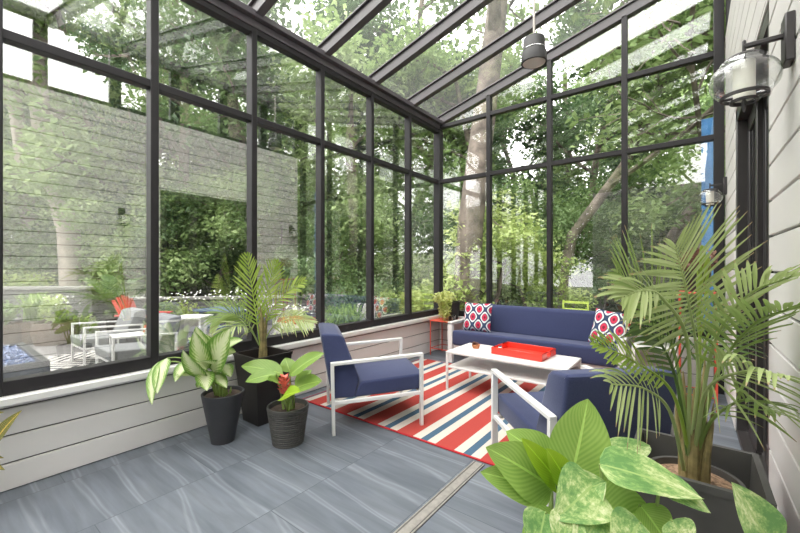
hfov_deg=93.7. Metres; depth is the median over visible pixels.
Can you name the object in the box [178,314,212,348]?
patio table
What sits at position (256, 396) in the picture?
planter
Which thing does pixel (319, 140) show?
window
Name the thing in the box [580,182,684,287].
tree
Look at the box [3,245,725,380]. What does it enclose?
ground
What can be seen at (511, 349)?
serving tray
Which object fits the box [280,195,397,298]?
tree
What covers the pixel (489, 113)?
window
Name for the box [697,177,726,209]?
wall lantern
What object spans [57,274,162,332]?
palm
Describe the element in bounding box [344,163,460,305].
tree
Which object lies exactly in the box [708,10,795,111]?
wall lantern
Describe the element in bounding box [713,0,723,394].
trim
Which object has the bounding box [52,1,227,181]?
tree
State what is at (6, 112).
tree
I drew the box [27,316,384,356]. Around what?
patio
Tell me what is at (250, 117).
window
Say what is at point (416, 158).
tree
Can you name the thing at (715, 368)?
plant stand
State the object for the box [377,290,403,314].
potted shrub
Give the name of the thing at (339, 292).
shrub
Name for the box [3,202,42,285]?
tree
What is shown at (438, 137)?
trim
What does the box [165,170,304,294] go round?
tree
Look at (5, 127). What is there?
tree
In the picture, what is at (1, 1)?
window
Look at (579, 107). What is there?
tree
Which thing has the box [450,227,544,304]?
tree
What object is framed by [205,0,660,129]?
ceiling
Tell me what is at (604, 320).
throw pillow
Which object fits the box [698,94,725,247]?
tree
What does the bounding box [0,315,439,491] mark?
wall
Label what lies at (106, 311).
clump
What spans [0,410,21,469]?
croton
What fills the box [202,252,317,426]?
potted palm
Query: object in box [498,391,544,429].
seat cushion
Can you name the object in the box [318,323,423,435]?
lounge chair
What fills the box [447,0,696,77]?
tree
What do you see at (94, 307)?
wall
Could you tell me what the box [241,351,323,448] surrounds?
plant
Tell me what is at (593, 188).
tree
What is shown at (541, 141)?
tree
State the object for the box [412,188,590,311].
tree
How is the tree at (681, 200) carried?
on the ground at (609, 306)
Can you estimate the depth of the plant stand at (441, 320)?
6.02 m
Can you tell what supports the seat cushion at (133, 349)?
on the patio chair at (169, 324)
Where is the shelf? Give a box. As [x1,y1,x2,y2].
[447,357,553,385]
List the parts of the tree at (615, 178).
crown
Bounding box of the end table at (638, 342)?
[632,341,678,398]
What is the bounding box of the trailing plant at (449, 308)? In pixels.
[432,290,459,321]
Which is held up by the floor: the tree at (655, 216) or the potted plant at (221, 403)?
the potted plant at (221, 403)
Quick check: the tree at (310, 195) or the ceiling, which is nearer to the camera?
the ceiling
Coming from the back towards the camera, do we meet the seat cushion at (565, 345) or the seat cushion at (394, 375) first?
the seat cushion at (565, 345)
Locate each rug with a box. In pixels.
[46,350,104,370]
[303,359,545,465]
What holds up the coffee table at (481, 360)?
on the area rug at (457, 418)
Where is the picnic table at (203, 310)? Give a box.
[188,306,268,344]
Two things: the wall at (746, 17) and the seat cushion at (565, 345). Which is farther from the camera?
the seat cushion at (565, 345)
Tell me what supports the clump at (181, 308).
on the patio
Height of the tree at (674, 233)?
17.495 m
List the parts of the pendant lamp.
rod, lamp shade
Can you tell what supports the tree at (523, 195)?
on the ground at (609, 306)
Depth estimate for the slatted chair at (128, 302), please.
8.15 m
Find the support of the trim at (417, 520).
on the floor
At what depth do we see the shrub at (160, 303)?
9.07 m
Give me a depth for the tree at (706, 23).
13.15 m
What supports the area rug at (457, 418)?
on the floor
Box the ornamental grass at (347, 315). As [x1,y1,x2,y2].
[325,303,374,324]
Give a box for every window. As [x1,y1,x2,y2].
[0,0,2,396]
[3,0,158,395]
[159,0,256,364]
[257,30,324,347]
[325,67,373,332]
[374,94,411,325]
[412,115,438,318]
[440,113,485,315]
[486,95,546,303]
[547,59,620,307]
[621,15,713,338]
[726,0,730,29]
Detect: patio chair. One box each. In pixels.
[70,307,145,365]
[95,313,180,363]
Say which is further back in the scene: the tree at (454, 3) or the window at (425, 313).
the tree at (454, 3)
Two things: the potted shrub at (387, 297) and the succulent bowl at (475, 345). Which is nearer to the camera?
the succulent bowl at (475, 345)
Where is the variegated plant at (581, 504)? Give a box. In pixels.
[523,437,786,532]
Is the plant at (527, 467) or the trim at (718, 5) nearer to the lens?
the plant at (527, 467)
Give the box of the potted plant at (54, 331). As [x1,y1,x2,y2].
[30,294,80,345]
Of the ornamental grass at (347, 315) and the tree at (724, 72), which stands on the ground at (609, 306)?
the tree at (724, 72)
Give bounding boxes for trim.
[393,461,484,532]
[434,129,442,309]
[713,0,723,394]
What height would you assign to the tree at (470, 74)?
11.977 m
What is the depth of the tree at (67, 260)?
11.52 m
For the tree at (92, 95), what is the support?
on the ground at (609, 306)
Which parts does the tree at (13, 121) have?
crown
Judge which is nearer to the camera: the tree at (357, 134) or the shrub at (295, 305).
the shrub at (295, 305)
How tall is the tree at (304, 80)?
9.651 m
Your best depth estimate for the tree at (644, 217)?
12.56 m
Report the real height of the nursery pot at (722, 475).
0.126 m
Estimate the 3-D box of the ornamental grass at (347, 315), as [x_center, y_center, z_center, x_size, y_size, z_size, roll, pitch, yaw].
[-0.990,1.113,6.617,1.077,0.935,1.110,0,0,-7]
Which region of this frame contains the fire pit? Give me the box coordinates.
[3,342,49,378]
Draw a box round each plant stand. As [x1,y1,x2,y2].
[430,318,463,354]
[679,290,717,411]
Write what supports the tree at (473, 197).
on the patio
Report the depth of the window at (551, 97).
5.25 m
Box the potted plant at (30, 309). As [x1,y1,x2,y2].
[4,292,53,343]
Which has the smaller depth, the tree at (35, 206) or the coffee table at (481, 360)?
the coffee table at (481, 360)
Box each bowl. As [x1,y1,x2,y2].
[472,341,479,348]
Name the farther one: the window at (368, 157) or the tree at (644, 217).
the tree at (644, 217)
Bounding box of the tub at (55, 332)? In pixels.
[30,319,80,345]
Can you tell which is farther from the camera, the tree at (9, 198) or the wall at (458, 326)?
the tree at (9, 198)
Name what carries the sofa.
on the floor
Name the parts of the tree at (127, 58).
crown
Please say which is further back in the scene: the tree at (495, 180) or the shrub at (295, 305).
the tree at (495, 180)
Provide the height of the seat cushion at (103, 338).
0.168 m
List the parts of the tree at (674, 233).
crown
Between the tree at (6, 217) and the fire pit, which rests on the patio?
the fire pit
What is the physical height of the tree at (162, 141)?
14.747 m
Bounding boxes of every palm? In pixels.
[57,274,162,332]
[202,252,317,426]
[589,201,799,532]
[615,290,696,344]
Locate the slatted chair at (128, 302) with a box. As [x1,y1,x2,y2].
[111,294,172,331]
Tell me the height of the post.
3.360 m
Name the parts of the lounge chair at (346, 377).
leg, leg, backrest, armrest, armrest, seat frame, leg, leg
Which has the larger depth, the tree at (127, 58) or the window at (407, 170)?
the tree at (127, 58)
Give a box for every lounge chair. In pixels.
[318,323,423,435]
[491,365,677,507]
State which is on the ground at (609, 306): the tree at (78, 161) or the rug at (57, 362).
the tree at (78, 161)
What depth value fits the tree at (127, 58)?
11.12 m
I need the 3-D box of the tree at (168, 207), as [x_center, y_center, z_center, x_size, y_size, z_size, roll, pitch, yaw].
[-7.310,-0.832,12.314,4.859,4.940,4.560,0,0,-26]
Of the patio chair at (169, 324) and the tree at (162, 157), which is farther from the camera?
the tree at (162, 157)
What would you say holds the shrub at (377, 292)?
on the patio
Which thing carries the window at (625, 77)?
in the wall at (458, 326)
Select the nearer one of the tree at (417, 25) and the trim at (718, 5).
the trim at (718, 5)
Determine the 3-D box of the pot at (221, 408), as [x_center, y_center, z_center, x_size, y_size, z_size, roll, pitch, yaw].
[-1.431,1.202,3.029,0.320,0.395,0.320,0,0,38]
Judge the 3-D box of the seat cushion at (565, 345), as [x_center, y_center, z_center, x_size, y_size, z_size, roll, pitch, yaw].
[1.756,1.026,5.039,2.106,0.217,0.560,0,0,38]
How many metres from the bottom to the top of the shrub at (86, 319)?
0.561 m
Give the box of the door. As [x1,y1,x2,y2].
[736,3,772,483]
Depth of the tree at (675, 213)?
12.73 m
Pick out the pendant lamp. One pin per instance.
(534, 55)
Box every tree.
[3,0,89,285]
[3,0,199,285]
[3,0,219,296]
[3,20,166,263]
[3,32,159,272]
[3,39,164,252]
[3,82,30,124]
[3,83,165,172]
[3,140,93,278]
[3,149,145,285]
[3,166,144,285]
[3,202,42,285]
[4,0,271,250]
[9,177,140,294]
[27,170,209,296]
[30,5,283,174]
[31,0,269,296]
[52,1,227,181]
[78,163,246,296]
[96,0,315,292]
[137,44,280,169]
[139,161,295,296]
[142,174,232,290]
[143,99,344,193]
[165,46,346,232]
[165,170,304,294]
[206,0,400,287]
[209,183,339,294]
[220,32,355,197]
[228,168,362,295]
[257,42,469,291]
[263,0,426,302]
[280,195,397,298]
[295,0,511,186]
[307,34,473,200]
[325,183,433,310]
[340,190,447,314]
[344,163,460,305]
[359,33,504,287]
[363,5,570,293]
[380,202,482,296]
[389,158,497,260]
[392,14,528,213]
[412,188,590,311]
[416,99,524,185]
[417,178,523,289]
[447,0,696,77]
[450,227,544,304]
[453,0,507,309]
[481,222,598,310]
[482,213,586,306]
[483,171,590,298]
[493,0,725,214]
[494,59,616,203]
[501,0,641,208]
[516,199,650,307]
[521,181,634,308]
[523,202,613,303]
[541,0,725,284]
[553,0,725,308]
[555,70,724,190]
[560,0,725,234]
[562,81,706,194]
[568,179,660,216]
[571,197,677,309]
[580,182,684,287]
[588,196,698,302]
[589,99,698,196]
[638,204,726,296]
[641,177,697,284]
[666,72,724,167]
[690,88,724,197]
[691,23,724,238]
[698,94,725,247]
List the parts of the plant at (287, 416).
pot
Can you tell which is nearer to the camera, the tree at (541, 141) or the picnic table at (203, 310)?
the picnic table at (203, 310)
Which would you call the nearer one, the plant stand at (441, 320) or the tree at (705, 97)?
the plant stand at (441, 320)
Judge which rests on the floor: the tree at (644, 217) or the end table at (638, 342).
the end table at (638, 342)
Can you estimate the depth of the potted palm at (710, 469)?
1.40 m
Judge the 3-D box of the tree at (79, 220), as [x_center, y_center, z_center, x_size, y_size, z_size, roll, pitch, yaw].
[-8.483,-0.804,12.037,4.428,4.797,4.718,0,0,23]
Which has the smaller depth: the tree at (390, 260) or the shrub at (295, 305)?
the shrub at (295, 305)
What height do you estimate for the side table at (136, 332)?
0.500 m
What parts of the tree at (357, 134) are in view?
crown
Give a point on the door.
(752, 125)
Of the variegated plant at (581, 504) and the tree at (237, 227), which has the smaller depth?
the variegated plant at (581, 504)
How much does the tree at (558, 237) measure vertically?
3.355 m
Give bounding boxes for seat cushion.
[70,333,127,347]
[95,342,159,360]
[354,358,418,396]
[453,329,617,367]
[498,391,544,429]
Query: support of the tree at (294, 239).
on the ground at (609, 306)
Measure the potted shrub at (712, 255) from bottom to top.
0.462 m
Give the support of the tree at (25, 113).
on the ground at (609, 306)
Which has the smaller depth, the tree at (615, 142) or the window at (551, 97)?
the window at (551, 97)
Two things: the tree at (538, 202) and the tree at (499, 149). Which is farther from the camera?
the tree at (499, 149)
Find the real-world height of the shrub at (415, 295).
1.196 m
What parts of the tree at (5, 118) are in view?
crown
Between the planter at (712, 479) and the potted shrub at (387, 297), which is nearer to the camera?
the planter at (712, 479)
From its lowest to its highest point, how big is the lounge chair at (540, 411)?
0.843 m
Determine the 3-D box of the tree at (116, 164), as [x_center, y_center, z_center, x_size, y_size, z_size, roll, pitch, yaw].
[-12.171,-1.895,14.375,5.196,5.629,5.537,0,0,29]
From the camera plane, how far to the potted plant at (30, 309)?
7.87 m
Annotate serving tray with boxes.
[491,342,555,361]
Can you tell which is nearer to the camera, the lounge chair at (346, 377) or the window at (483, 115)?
the lounge chair at (346, 377)
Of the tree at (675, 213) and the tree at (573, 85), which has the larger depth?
the tree at (573, 85)
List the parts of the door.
dark pane, sliding panel, sliding panel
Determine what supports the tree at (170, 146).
on the ground at (609, 306)
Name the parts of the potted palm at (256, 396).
stem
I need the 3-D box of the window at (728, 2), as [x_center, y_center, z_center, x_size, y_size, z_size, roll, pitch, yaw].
[3.345,-2.960,3.743,0.090,0.920,0.887,0,0,38]
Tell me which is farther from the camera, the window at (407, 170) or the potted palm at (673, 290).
the window at (407, 170)
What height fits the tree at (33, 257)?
4.638 m
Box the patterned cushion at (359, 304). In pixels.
[357,303,374,320]
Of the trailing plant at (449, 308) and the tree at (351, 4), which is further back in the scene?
the tree at (351, 4)
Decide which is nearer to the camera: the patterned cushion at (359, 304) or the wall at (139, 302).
the patterned cushion at (359, 304)
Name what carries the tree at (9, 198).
on the ground at (609, 306)
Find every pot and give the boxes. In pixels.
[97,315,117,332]
[201,385,243,445]
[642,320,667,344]
[650,456,745,487]
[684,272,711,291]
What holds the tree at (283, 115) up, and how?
on the ground at (609, 306)
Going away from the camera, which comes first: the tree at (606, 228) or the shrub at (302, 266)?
the shrub at (302, 266)
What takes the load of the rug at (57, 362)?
on the patio
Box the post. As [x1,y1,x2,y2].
[701,118,712,323]
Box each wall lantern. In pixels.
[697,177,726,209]
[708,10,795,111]
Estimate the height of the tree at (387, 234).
4.253 m
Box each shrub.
[3,268,56,285]
[63,314,98,333]
[142,302,175,323]
[245,304,312,334]
[270,244,327,330]
[310,281,365,323]
[351,273,403,317]
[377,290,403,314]
[403,284,433,311]
[676,247,718,291]
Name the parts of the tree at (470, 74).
crown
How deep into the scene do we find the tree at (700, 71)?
21.70 m
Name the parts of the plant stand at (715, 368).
leg, leg, leg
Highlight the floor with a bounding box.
[0,350,740,532]
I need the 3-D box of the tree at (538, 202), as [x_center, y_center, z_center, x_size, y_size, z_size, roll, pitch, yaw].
[6.259,-0.568,14.793,3.631,3.934,3.869,0,0,-30]
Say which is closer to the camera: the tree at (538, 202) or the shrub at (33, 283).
the shrub at (33, 283)
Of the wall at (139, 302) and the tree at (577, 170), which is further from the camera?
the tree at (577, 170)
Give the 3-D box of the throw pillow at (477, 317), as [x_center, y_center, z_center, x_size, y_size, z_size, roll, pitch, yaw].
[1.132,0.728,5.484,0.420,0.402,0.208,0,0,30]
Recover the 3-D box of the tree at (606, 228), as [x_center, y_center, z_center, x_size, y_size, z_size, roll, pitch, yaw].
[5.968,-0.313,12.581,3.598,3.898,3.834,0,0,-7]
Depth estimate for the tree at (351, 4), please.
16.36 m
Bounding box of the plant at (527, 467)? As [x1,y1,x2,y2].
[480,399,645,532]
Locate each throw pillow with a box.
[462,302,492,331]
[588,308,630,347]
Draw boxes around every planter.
[233,346,292,426]
[634,428,776,532]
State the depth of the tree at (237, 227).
11.21 m
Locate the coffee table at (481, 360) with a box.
[446,343,580,388]
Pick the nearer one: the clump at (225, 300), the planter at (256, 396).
the planter at (256, 396)
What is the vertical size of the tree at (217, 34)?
10.713 m
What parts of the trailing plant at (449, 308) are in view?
pot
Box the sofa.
[448,303,631,368]
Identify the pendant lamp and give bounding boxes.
[521,0,546,69]
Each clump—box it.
[97,294,144,323]
[159,291,221,314]
[187,287,261,329]
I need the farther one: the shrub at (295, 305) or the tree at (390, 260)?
the tree at (390, 260)
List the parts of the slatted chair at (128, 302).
backrest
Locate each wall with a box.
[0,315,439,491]
[3,286,102,333]
[103,294,343,324]
[439,316,724,393]
[725,0,799,532]
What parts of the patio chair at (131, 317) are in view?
leg, seat frame, leg, armrest, armrest, backrest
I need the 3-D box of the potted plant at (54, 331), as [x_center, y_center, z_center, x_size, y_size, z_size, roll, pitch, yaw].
[-7.159,1.067,7.813,0.783,1.025,0.808,0,0,11]
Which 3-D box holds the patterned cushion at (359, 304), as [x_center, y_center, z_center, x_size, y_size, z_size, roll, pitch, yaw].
[-0.635,0.860,7.000,0.340,0.365,0.220,0,0,0]
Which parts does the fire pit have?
fire glass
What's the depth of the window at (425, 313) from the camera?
6.04 m
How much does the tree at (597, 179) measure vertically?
4.995 m
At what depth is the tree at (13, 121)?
12.20 m
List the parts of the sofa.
arm frame, rail, backrest, arm frame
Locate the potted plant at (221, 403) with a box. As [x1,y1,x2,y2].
[146,327,243,445]
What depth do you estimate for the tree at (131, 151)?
18.82 m
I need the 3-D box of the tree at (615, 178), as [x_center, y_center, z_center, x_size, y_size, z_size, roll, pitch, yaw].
[10.229,-7.378,9.713,11.173,18.098,10.254,0,0,-42]
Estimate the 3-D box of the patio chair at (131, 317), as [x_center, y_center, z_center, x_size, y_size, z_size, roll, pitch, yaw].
[-4.958,1.159,6.396,0.775,0.843,0.905,0,0,38]
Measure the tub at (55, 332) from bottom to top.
0.450 m
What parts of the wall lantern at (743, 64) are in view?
glass globe, arm, wall plate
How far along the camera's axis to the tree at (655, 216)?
13.12 m
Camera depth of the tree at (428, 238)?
11.24 m
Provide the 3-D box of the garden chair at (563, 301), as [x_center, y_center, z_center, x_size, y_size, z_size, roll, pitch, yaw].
[3.516,1.115,7.404,0.470,0.930,0.455,0,0,38]
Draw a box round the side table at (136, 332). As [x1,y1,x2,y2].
[109,331,143,343]
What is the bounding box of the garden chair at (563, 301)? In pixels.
[562,300,588,310]
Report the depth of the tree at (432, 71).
14.53 m
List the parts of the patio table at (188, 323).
leg, apron panel, leg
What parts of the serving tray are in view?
handle, handle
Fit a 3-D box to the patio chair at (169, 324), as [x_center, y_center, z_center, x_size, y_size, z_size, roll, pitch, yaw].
[-3.858,1.159,5.545,0.775,0.843,0.905,0,0,38]
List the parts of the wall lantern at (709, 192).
arm, wall plate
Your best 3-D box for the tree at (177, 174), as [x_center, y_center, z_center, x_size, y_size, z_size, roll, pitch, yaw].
[-8.634,-1.409,15.924,4.599,4.982,4.900,0,0,-6]
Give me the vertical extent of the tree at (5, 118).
15.748 m
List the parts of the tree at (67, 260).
crown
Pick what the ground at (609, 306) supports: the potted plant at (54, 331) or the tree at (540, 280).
the tree at (540, 280)
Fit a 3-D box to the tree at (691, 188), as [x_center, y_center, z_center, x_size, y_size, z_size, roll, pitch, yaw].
[8.909,-2.939,8.731,7.510,9.217,7.268,0,0,-6]
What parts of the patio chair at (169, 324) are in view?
leg, seat frame, leg, armrest, armrest, backrest, leg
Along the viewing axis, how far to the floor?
2.39 m
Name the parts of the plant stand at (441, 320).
leg, leg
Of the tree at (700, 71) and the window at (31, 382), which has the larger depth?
the tree at (700, 71)
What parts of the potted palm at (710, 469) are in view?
stem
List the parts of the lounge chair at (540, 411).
leg, seat frame, armrest, leg, backrest, armrest, leg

